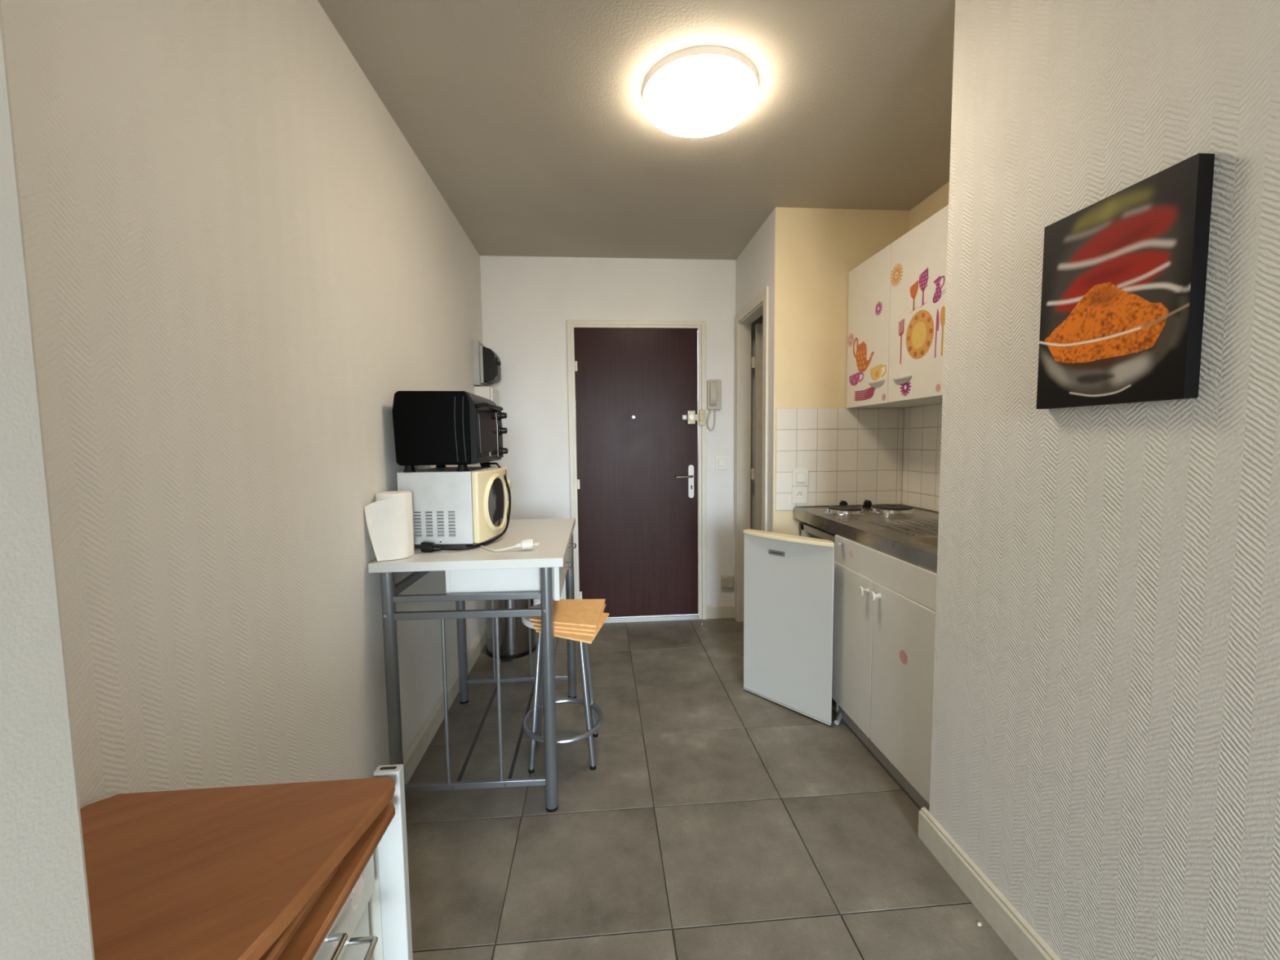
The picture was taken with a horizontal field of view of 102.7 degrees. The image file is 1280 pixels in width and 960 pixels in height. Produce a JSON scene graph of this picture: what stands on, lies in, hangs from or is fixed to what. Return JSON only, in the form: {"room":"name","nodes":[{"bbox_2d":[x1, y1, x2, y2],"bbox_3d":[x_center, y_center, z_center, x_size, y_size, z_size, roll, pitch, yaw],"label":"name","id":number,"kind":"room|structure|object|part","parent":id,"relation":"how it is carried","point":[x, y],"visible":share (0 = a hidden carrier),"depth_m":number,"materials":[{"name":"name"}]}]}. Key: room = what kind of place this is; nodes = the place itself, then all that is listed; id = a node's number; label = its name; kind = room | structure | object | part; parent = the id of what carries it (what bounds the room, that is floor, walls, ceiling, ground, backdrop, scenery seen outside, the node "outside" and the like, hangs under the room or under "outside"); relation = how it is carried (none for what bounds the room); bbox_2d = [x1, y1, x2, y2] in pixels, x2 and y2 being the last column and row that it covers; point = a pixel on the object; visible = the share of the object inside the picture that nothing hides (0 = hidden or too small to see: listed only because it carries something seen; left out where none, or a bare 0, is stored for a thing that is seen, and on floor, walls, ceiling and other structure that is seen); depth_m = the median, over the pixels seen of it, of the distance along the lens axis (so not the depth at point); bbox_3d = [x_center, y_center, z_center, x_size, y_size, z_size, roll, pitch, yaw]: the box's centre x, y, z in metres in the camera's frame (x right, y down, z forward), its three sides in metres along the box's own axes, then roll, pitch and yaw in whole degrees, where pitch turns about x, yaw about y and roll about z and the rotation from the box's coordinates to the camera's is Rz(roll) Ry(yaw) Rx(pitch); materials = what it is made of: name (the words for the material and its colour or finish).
{"room":"studio apartment","nodes":[
{"label":"studio apartment","id":0,"kind":"room"},
{"bbox_2d":[0,0,94,959],"bbox_3d":[-1.346,0.041,-0.102,1.900,2.465,0.808,-1,4,-5],"label":"wall","id":1,"kind":"structure","parent":0,"point":[45,913],"depth_m":0.36,"materials":[{"name":"paint"}]},
{"bbox_2d":[0,0,485,808],"bbox_3d":[-0.959,-0.111,1.871,0.120,2.465,3.090,-1,4,-5],"label":"wall","id":2,"kind":"structure","parent":0,"point":[239,260],"depth_m":1.03,"materials":[{"name":"paint"}]},
{"bbox_2d":[403,622,486,783],"bbox_3d":[-0.876,1.067,1.974,0.020,0.098,3.070,-1,4,-5],"label":"baseboard","id":3,"kind":"structure","parent":2,"relation":"attached to","point":[414,753],"depth_m":2.22,"materials":[{"name":"paint"}]},
{"bbox_2d":[473,386,498,405],"bbox_3d":[-0.954,-0.431,3.201,0.112,0.285,0.210,-1,4,-5],"label":"box","id":4,"kind":"object","parent":2,"relation":"attached to","point":[491,393],"visible":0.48,"depth_m":3.09,"materials":[{"name":"white plastic"}]},
{"bbox_2d":[471,340,501,386],"bbox_3d":[-0.937,-0.712,3.181,0.152,0.263,0.220,-1,4,-5],"label":"electric meter","id":5,"kind":"object","parent":2,"relation":"attached to","point":[486,371],"visible":0.97,"depth_m":3.10,"materials":[{"name":"black plastic"}]},
{"bbox_2d":[480,255,763,604],"bbox_3d":[0.430,-0.255,3.582,3.165,2.465,0.110,-1,4,-5],"label":"wall","id":6,"kind":"structure","parent":0,"point":[527,302],"depth_m":3.43,"materials":[{"name":"paint"}]},
{"bbox_2d":[573,328,698,617],"bbox_3d":[-0.012,-0.031,3.492,0.848,1.974,0.104,-1,4,-5],"label":"door","id":7,"kind":"structure","parent":6,"relation":"in","point":[637,399],"depth_m":3.50,"materials":[{"name":"brown wood"}]},
{"bbox_3d":[0.305,-0.022,3.494,0.122,0.020,0.056,-1,4,-5],"label":"handle","id":8,"kind":"part","parent":7,"relation":"part of","materials":[{"name":"silver metal"}]},
{"bbox_3d":[0.353,0.010,3.532,0.040,0.231,0.008,-1,4,-5],"label":"handle plate","id":9,"kind":"part","parent":7,"relation":"part of","materials":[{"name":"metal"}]},
{"bbox_3d":[0.349,-0.425,3.467,0.036,0.036,0.018,-1,4,-5],"label":"lock knob","id":10,"kind":"part","parent":7,"relation":"part of","materials":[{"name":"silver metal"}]},
{"bbox_2d":[566,320,706,619],"bbox_3d":[-0.010,-0.039,3.508,0.931,2.055,0.098,-1,4,-5],"label":"trim","id":11,"kind":"structure","parent":6,"relation":"attached to","point":[700,326],"depth_m":3.47,"materials":[{"name":"white metal"}]},
{"bbox_2d":[604,613,698,623],"bbox_3d":[-0.002,0.970,3.585,0.832,0.030,0.055,-1,4,-5],"label":"trim","id":12,"kind":"structure","parent":6,"relation":"attached to","point":[690,616],"depth_m":3.57,"materials":[{"name":"metal"}]},
{"bbox_2d":[706,379,721,431],"bbox_3d":[0.506,-0.509,3.481,0.101,0.346,0.066,-1,4,-5],"label":"phone","id":13,"kind":"object","parent":6,"relation":"attached to","point":[713,387],"visible":1,"depth_m":3.48,"materials":[{"name":"beige plastic"}]},
{"bbox_3d":[0.487,-0.410,3.505,0.064,0.145,0.018,-1,4,-5],"label":"cord","id":14,"kind":"part","parent":13,"relation":"part of","materials":[{"name":"beige plastic"}]},
{"bbox_2d":[706,604,734,618],"bbox_3d":[-0.157,0.941,3.559,1.670,0.095,0.018,-1,4,-5],"label":"baseboard","id":15,"kind":"structure","parent":6,"relation":"attached to","point":[721,611],"depth_m":3.61,"materials":[{"name":"paint"}]},
{"bbox_2d":[715,455,727,469],"bbox_3d":[0.562,-0.121,3.538,0.083,0.090,0.018,-1,4,-5],"label":"light switch","id":16,"kind":"object","parent":6,"relation":"attached to","point":[721,462],"visible":1,"depth_m":3.54,"materials":[{"name":"white plastic"}]},
{"bbox_2d":[720,574,733,588],"bbox_3d":[0.614,0.715,3.596,0.086,0.086,0.034,-1,4,-5],"label":"junction box","id":17,"kind":"object","parent":6,"relation":"attached to","point":[726,581],"visible":1,"depth_m":3.58,"materials":[{"name":"beige plastic"}]},
{"bbox_2d":[734,286,768,622],"bbox_3d":[0.725,-0.043,3.204,0.093,2.090,0.650,-1,4,-5],"label":"door frame","id":18,"kind":"structure","parent":6,"relation":"attached to","point":[758,306],"depth_m":3.43,"materials":[{"name":"white wood"}]},
{"bbox_2d":[751,323,763,530],"bbox_3d":[1.039,-0.030,3.457,0.578,2.000,0.040,-1,4,-5],"label":"door","id":19,"kind":"structure","parent":6,"relation":"in","point":[757,361],"depth_m":3.40,"materials":[{"name":"beige paint"}]},
{"bbox_2d":[317,0,955,259],"bbox_3d":[0.021,-1.228,-0.542,4.600,0.100,8.100,-1,4,-5],"label":"ceiling","id":20,"kind":"structure","parent":0,"point":[528,118],"depth_m":1.90,"materials":[{"name":"paint"}]},
{"bbox_2d":[642,45,759,137],"bbox_3d":[0.208,-1.315,1.781,0.400,0.077,0.400,-1,4,-5],"label":"ceiling light","id":21,"kind":"object","parent":20,"relation":"attached to","point":[701,91],"visible":1,"depth_m":1.69,"materials":[{"name":"white"}]},
{"bbox_2d":[404,617,1017,959],"bbox_3d":[0.052,1.339,-0.350,4.600,0.121,8.100,-1,4,-5],"label":"floor","id":22,"kind":"structure","parent":0,"point":[716,818],"depth_m":1.64,"materials":[{"name":"tile"}]},
{"bbox_2d":[80,764,413,959],"bbox_3d":[-0.563,0.814,0.633,0.426,0.795,0.381,-1,4,-5],"label":"dresser","id":23,"kind":"object","parent":22,"relation":"on","point":[314,870],"visible":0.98,"depth_m":0.63,"materials":[{"name":"brown wood"}]},
{"bbox_3d":[-0.380,0.583,0.616,0.025,0.010,0.078,-1,4,-5],"label":"drawer handle","id":24,"kind":"part","parent":23,"relation":"part of","materials":[{"name":"silver metal"}]},
{"bbox_3d":[-0.566,0.593,0.605,0.348,0.096,0.326,-1,4,-5],"label":"drawer","id":25,"kind":"part","parent":23,"relation":"part of","materials":[{"name":"white wood"}]},
{"bbox_3d":[-0.570,0.730,0.614,0.336,0.166,0.326,-1,4,-5],"label":"drawer","id":26,"kind":"part","parent":23,"relation":"part of","materials":[{"name":"white wood"}]},
{"bbox_3d":[-0.386,0.647,0.682,0.045,0.010,0.078,-1,4,-5],"label":"drawer handle","id":27,"kind":"part","parent":23,"relation":"part of","materials":[{"name":"silver metal"}]},
{"bbox_3d":[-0.580,0.824,0.814,0.344,0.630,0.014,-1,4,-5],"label":"panel","id":28,"kind":"part","parent":23,"relation":"part of","materials":[{"name":"white wood"}]},
{"bbox_3d":[-0.389,0.823,0.829,0.039,0.745,0.020,-1,4,-5],"label":"post","id":29,"kind":"part","parent":23,"relation":"part of","materials":[{"name":"white wood"}]},
{"bbox_2d":[368,518,577,815],"bbox_3d":[-0.579,0.663,2.117,0.626,0.875,0.885,-1,4,-5],"label":"bar table","id":30,"kind":"object","parent":22,"relation":"on","point":[479,573],"visible":0.89,"depth_m":1.71,"materials":[{"name":"white laminate"}]},
{"bbox_2d":[364,490,414,561],"bbox_3d":[-0.823,0.150,1.705,0.110,0.215,0.154,-1,4,-5],"label":"paper towel roll","id":31,"kind":"object","parent":30,"relation":"on","point":[389,519],"visible":1,"depth_m":1.66,"materials":[{"name":"white paper"}]},
{"bbox_3d":[-0.814,0.714,1.690,0.041,0.844,0.041,-1,4,-5],"label":"leg","id":32,"kind":"part","parent":30,"relation":"part of","materials":[{"name":"grey metal"}]},
{"bbox_3d":[-0.840,0.346,2.047,0.018,0.030,0.769,-1,4,-3],"label":"rail","id":33,"kind":"part","parent":30,"relation":"part of","materials":[{"name":"grey metal"}]},
{"bbox_3d":[-0.645,0.738,1.702,0.013,0.590,0.012,-1,4,-5],"label":"rod","id":34,"kind":"part","parent":30,"relation":"part of","materials":[{"name":"grey metal"}]},
{"bbox_3d":[-0.858,0.657,2.456,0.041,0.844,0.041,-1,4,-5],"label":"leg","id":35,"kind":"part","parent":30,"relation":"part of","materials":[{"name":"grey metal"}]},
{"bbox_3d":[-0.564,0.385,1.683,0.509,0.025,0.018,-1,4,-4],"label":"rail","id":36,"kind":"part","parent":30,"relation":"part of","materials":[{"name":"grey metal"}]},
{"bbox_3d":[-0.564,0.442,1.688,0.509,0.028,0.018,-1,4,-4],"label":"rail","id":37,"kind":"part","parent":30,"relation":"part of","materials":[{"name":"grey metal"}]},
{"bbox_2d":[396,466,539,551],"bbox_3d":[-0.606,0.096,1.986,0.503,0.277,0.459,-1,4,0],"label":"microwave","id":38,"kind":"object","parent":30,"relation":"on","point":[450,506],"visible":0.91,"depth_m":1.82,"materials":[{"name":"white"}]},
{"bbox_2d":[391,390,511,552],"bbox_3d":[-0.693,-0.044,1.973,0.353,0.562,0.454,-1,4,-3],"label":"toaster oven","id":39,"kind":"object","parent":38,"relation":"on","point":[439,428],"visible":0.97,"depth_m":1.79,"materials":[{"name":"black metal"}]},
{"bbox_3d":[-0.608,0.088,1.932,0.147,0.297,0.351,0,4,9],"label":"power cord","id":40,"kind":"part","parent":39,"relation":"part of","materials":[{"name":"black plastic"}]},
{"bbox_3d":[-0.580,-0.170,1.952,0.008,0.165,0.286,-1,4,-3],"label":"oven door","id":41,"kind":"part","parent":39,"relation":"part of","materials":[{"name":"black glass"}]},
{"bbox_3d":[-0.577,-0.175,1.949,0.005,0.140,0.262,-1,4,-3],"label":"door glass","id":42,"kind":"part","parent":39,"relation":"part of","materials":[{"name":"black glass"}]},
{"bbox_3d":[-0.567,-0.276,1.949,0.046,0.021,0.281,-1,4,-3],"label":"door handle","id":43,"kind":"part","parent":39,"relation":"part of","materials":[{"name":"black plastic"}]},
{"bbox_3d":[-0.592,-0.187,2.149,0.014,0.188,0.085,-1,4,-3],"label":"control panel","id":44,"kind":"part","parent":39,"relation":"part of","materials":[{"name":"black plastic"}]},
{"bbox_3d":[-0.574,-0.270,2.142,0.031,0.043,0.044,-1,4,-3],"label":"control knob","id":45,"kind":"part","parent":39,"relation":"part of","materials":[{"name":"black plastic"}]},
{"bbox_3d":[-0.574,-0.207,2.147,0.031,0.043,0.044,-1,4,-3],"label":"control knob","id":46,"kind":"part","parent":39,"relation":"part of","materials":[{"name":"black plastic"}]},
{"bbox_3d":[-0.573,-0.122,2.153,0.031,0.043,0.044,-1,4,-3],"label":"control knob","id":47,"kind":"part","parent":39,"relation":"part of","materials":[{"name":"black plastic"}]},
{"bbox_3d":[-0.571,0.084,2.014,0.048,0.257,0.399,-1,4,0],"label":"moulding","id":48,"kind":"part","parent":38,"relation":"part of","materials":[{"name":"plastic"}]},
{"bbox_3d":[-0.571,0.234,1.834,0.305,0.022,0.051,2,5,28],"label":"power cord","id":49,"kind":"part","parent":38,"relation":"part of","materials":[{"name":"white plastic"}]},
{"bbox_3d":[-0.553,0.021,2.155,0.016,0.048,0.048,-1,4,0],"label":"control knob","id":50,"kind":"part","parent":38,"relation":"part of","materials":[{"name":"plastic"}]},
{"bbox_3d":[-0.557,1.030,1.732,0.509,0.026,0.014,-1,4,-4],"label":"rail","id":51,"kind":"part","parent":30,"relation":"part of","materials":[{"name":"grey metal"}]},
{"bbox_3d":[-0.652,1.007,2.108,0.013,0.016,0.768,-1,4,-5],"label":"floor rod","id":52,"kind":"part","parent":30,"relation":"part of","materials":[{"name":"grey metal"}]},
{"bbox_3d":[-0.708,0.681,2.466,0.011,0.590,0.012,-1,4,-5],"label":"rod","id":53,"kind":"part","parent":30,"relation":"part of","materials":[{"name":"grey metal"}]},
{"bbox_3d":[-0.472,0.735,1.716,0.013,0.590,0.012,-1,4,-5],"label":"rod","id":54,"kind":"part","parent":30,"relation":"part of","materials":[{"name":"grey metal"}]},
{"bbox_3d":[-0.594,0.974,2.497,0.522,0.018,0.012,-1,4,-4],"label":"rail","id":55,"kind":"part","parent":30,"relation":"part of","materials":[{"name":"grey metal"}]},
{"bbox_3d":[-0.478,1.004,2.122,0.013,0.016,0.768,-1,4,-5],"label":"floor rod","id":56,"kind":"part","parent":30,"relation":"part of","materials":[{"name":"grey metal"}]},
{"bbox_3d":[-0.535,0.678,2.479,0.011,0.590,0.012,-1,4,-5],"label":"rod","id":57,"kind":"part","parent":30,"relation":"part of","materials":[{"name":"grey metal"}]},
{"bbox_3d":[-0.307,0.705,1.725,0.041,0.844,0.041,-1,4,-5],"label":"leg","id":58,"kind":"part","parent":30,"relation":"part of","materials":[{"name":"grey metal"}]},
{"bbox_3d":[-0.461,0.336,1.894,0.350,0.125,0.362,-1,4,-5],"label":"drawer","id":59,"kind":"part","parent":30,"relation":"part of","materials":[{"name":"white laminate"}]},
{"bbox_3d":[-0.273,0.322,1.928,0.032,0.010,0.097,-1,4,-5],"label":"drawer handle","id":60,"kind":"part","parent":30,"relation":"part of","materials":[{"name":"silver metal"}]},
{"bbox_3d":[-0.491,0.309,2.260,0.350,0.125,0.354,-1,4,-5],"label":"drawer","id":61,"kind":"part","parent":30,"relation":"part of","materials":[{"name":"white laminate"}]},
{"bbox_3d":[-0.338,0.648,2.490,0.041,0.844,0.041,-1,4,-5],"label":"leg","id":62,"kind":"part","parent":30,"relation":"part of","materials":[{"name":"grey metal"}]},
{"bbox_3d":[-0.302,0.295,2.294,0.032,0.010,0.097,-1,4,-5],"label":"drawer handle","id":63,"kind":"part","parent":30,"relation":"part of","materials":[{"name":"silver metal"}]},
{"bbox_2d":[485,599,536,661],"bbox_3d":[-0.783,0.737,3.094,0.301,0.588,0.301,3,6,40],"label":"pedal bin","id":64,"kind":"object","parent":22,"relation":"on","point":[513,634],"visible":0.44,"depth_m":2.98,"materials":[{"name":"silver metal"}]},
{"bbox_2d":[521,604,604,773],"bbox_3d":[-0.309,0.811,2.039,0.323,0.585,0.323,-1,4,-5],"label":"bar stool","id":65,"kind":"object","parent":22,"relation":"on","point":[590,707],"visible":0.68,"depth_m":1.96,"materials":[{"name":"silver metal"}]},
{"bbox_3d":[-0.312,0.532,2.021,0.304,0.026,0.304,-1,4,-5],"label":"seat","id":66,"kind":"part","parent":65,"relation":"part of","materials":[{"name":"brown wood"}]},
{"bbox_3d":[-0.391,0.823,1.958,0.021,0.561,0.097,3,6,44],"label":"leg","id":67,"kind":"part","parent":65,"relation":"part of","materials":[{"name":"silver metal"}]},
{"bbox_3d":[-0.405,0.811,2.123,0.103,0.561,0.020,3,6,40],"label":"leg","id":68,"kind":"part","parent":65,"relation":"part of","materials":[{"name":"silver metal"}]},
{"bbox_2d":[535,612,608,644],"bbox_3d":[-0.271,0.526,1.875,0.272,0.007,0.331,0,4,9],"label":"placemat","id":69,"kind":"object","parent":65,"relation":"on","point":[584,638],"visible":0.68,"depth_m":1.75,"materials":[{"name":"brown wood"}]},
{"bbox_2d":[533,603,605,636],"bbox_3d":[-0.261,0.516,1.909,0.230,0.007,0.332,0,4,3],"label":"placemat","id":70,"kind":"object","parent":69,"relation":"on","point":[537,627],"visible":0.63,"depth_m":1.77,"materials":[{"name":"brown wood"}]},
{"bbox_2d":[532,621,596,631],"bbox_3d":[-0.268,0.508,1.921,0.236,0.007,0.322,-1,4,2],"label":"placemat","id":71,"kind":"object","parent":70,"relation":"on","point":[535,623],"visible":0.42,"depth_m":1.79,"materials":[{"name":"brown wood"}]},
{"bbox_2d":[528,599,605,627],"bbox_3d":[-0.273,0.499,1.935,0.252,0.007,0.305,0,4,2],"label":"placemat","id":72,"kind":"object","parent":71,"relation":"on","point":[578,612],"visible":0.74,"depth_m":1.92,"materials":[{"name":"brown wood"}]},
{"bbox_3d":[-0.214,0.821,1.969,0.099,0.561,0.021,3,5,38],"label":"leg","id":73,"kind":"part","parent":65,"relation":"part of","materials":[{"name":"silver metal"}]},
{"bbox_3d":[-0.222,0.808,2.133,0.021,0.561,0.104,3,6,43],"label":"leg","id":74,"kind":"part","parent":65,"relation":"part of","materials":[{"name":"silver metal"}]},
{"bbox_2d":[742,523,843,725],"bbox_3d":[0.974,0.647,2.502,0.924,0.815,0.608,-1,4,-5],"label":"fridge","id":75,"kind":"object","parent":22,"relation":"on","point":[788,579],"visible":0.57,"depth_m":2.34,"materials":[{"name":"white metal"}]},
{"bbox_3d":[0.688,1.052,2.405,0.046,0.004,0.461,-5,6,-42],"label":"trim","id":76,"kind":"part","parent":75,"relation":"part of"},
{"bbox_3d":[0.669,0.263,2.336,0.078,0.017,0.467,-5,6,-42],"label":"trim","id":77,"kind":"part","parent":75,"relation":"part of","materials":[{"name":"plastic"}]},
{"bbox_3d":[0.901,1.054,2.313,0.030,0.034,0.155,2,5,27],"label":"hinge arm","id":78,"kind":"part","parent":75,"relation":"part of"},
{"bbox_3d":[0.892,0.268,2.253,0.024,0.019,0.153,2,5,27],"label":"hinge arm","id":79,"kind":"part","parent":75,"relation":"part of"},
{"bbox_2d":[831,534,937,810],"bbox_3d":[1.190,0.678,1.978,0.657,0.824,0.731,-1,4,-5],"label":"base cabinet","id":80,"kind":"object","parent":22,"relation":"on","point":[884,625],"visible":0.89,"depth_m":1.87,"materials":[{"name":"white laminate"}]},
{"bbox_3d":[0.890,0.689,2.151,0.018,0.628,0.340,-1,4,-5],"label":"door","id":81,"kind":"part","parent":80,"relation":"part of","materials":[{"name":"white wood"}]},
{"bbox_3d":[0.872,0.432,1.994,0.034,0.037,0.037,-1,4,-5],"label":"knob","id":82,"kind":"part","parent":80,"relation":"part of","materials":[{"name":"white plastic"}]},
{"bbox_2d":[793,499,938,573],"bbox_3d":[1.199,0.243,2.197,0.621,0.183,1.267,-1,4,-5],"label":"countertop","id":83,"kind":"structure","parent":80,"relation":"on","point":[908,534],"depth_m":2.20,"materials":[{"name":"grey laminate"}]},
{"bbox_3d":[1.093,0.131,2.749,0.052,0.038,0.051,-1,4,-5],"label":"hob knob","id":84,"kind":"part","parent":83,"relation":"part of","materials":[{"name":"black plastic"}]},
{"bbox_3d":[1.227,0.128,2.760,0.052,0.038,0.051,-1,4,-5],"label":"hob knob","id":85,"kind":"part","parent":83,"relation":"part of","materials":[{"name":"black plastic"}]},
{"bbox_2d":[913,536,937,546],"bbox_3d":[1.187,0.295,1.758,0.365,0.145,0.340,-1,4,-5],"label":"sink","id":86,"kind":"object","parent":83,"relation":"in","point":[932,541],"depth_m":1.91,"materials":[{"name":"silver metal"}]},
{"bbox_3d":[0.879,0.432,1.911,0.034,0.037,0.037,-1,4,-5],"label":"knob","id":87,"kind":"part","parent":80,"relation":"part of","materials":[{"name":"white plastic"}]},
{"bbox_3d":[0.909,0.330,1.929,0.018,0.116,0.731,-1,4,-5],"label":"panel","id":88,"kind":"part","parent":80,"relation":"part of","materials":[{"name":"white wood"}]},
{"bbox_3d":[0.920,0.716,1.786,0.018,0.628,0.387,-1,4,-5],"label":"door","id":89,"kind":"part","parent":80,"relation":"part of","materials":[{"name":"white wood"}]},
{"bbox_2d":[735,215,769,519],"bbox_3d":[0.726,-0.231,3.206,0.075,2.465,0.690,-1,4,-5],"label":"wall","id":90,"kind":"structure","parent":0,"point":[753,264],"depth_m":3.05,"materials":[{"name":"paint"}]},
{"bbox_2d":[767,207,909,536],"bbox_3d":[1.396,-0.213,2.866,1.355,2.465,0.096,-1,4,-5],"label":"wall","id":91,"kind":"structure","parent":0,"point":[852,455],"depth_m":2.76,"materials":[{"name":"paint"}]},
{"bbox_2d":[791,486,807,502],"bbox_3d":[0.870,0.080,2.791,0.086,0.090,0.010,-1,4,-5],"label":"power socket","id":92,"kind":"object","parent":91,"relation":"attached to","point":[799,494],"visible":1,"depth_m":2.79,"materials":[{"name":"white plastic"}]},
{"bbox_2d":[791,468,808,485],"bbox_3d":[0.872,-0.014,2.780,0.088,0.092,0.018,-1,4,-5],"label":"light switch","id":93,"kind":"object","parent":91,"relation":"attached to","point":[799,477],"visible":1,"depth_m":2.78,"materials":[{"name":"white plastic"}]},
{"bbox_2d":[902,181,949,511],"bbox_3d":[1.554,-0.165,2.196,0.106,2.465,1.280,-1,4,-5],"label":"wall","id":94,"kind":"structure","parent":0,"point":[922,447],"depth_m":2.64,"materials":[{"name":"beige tile"}]},
{"bbox_2d":[846,204,948,408],"bbox_3d":[1.304,-0.720,2.348,0.359,0.720,0.844,-1,4,-5],"label":"upper cabinet","id":95,"kind":"object","parent":94,"relation":"attached to","point":[896,296],"visible":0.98,"depth_m":2.28,"materials":[{"name":"white laminate"}]},
{"bbox_3d":[1.142,-0.734,2.558,0.019,0.720,0.398,-1,4,-5],"label":"door","id":96,"kind":"part","parent":95,"relation":"part of","materials":[{"name":"white wood"}]},
{"bbox_3d":[1.132,-0.461,2.467,0.026,0.029,0.130,-1,4,-5],"label":"handle","id":97,"kind":"part","parent":95,"relation":"part of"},
{"bbox_3d":[1.149,-0.439,2.259,0.026,0.029,0.130,-1,4,-5],"label":"handle","id":98,"kind":"part","parent":95,"relation":"part of","materials":[{"name":"beige plastic"}]},
{"bbox_3d":[1.176,-0.703,2.137,0.019,0.720,0.442,-1,4,-5],"label":"door","id":99,"kind":"part","parent":95,"relation":"part of","materials":[{"name":"white wood"}]},
{"bbox_2d":[928,0,1279,959],"bbox_3d":[1.342,-0.047,0.648,0.780,2.465,1.780,-1,4,-5],"label":"wall","id":100,"kind":"structure","parent":0,"point":[1105,731],"depth_m":1.00,"materials":[{"name":"paint"}]},
{"bbox_2d":[917,806,1061,959],"bbox_3d":[0.984,1.138,0.742,0.080,0.098,1.750,-1,4,-5],"label":"baseboard","id":101,"kind":"structure","parent":100,"relation":"attached to","point":[1016,933],"depth_m":1.34,"materials":[{"name":"paint"}]},
{"bbox_2d":[1035,153,1214,408],"bbox_3d":[0.905,-0.342,0.983,0.028,0.391,0.288,-1,4,-5],"label":"picture","id":102,"kind":"object","parent":100,"relation":"attached to","point":[1124,274],"visible":1,"depth_m":0.94}
]}

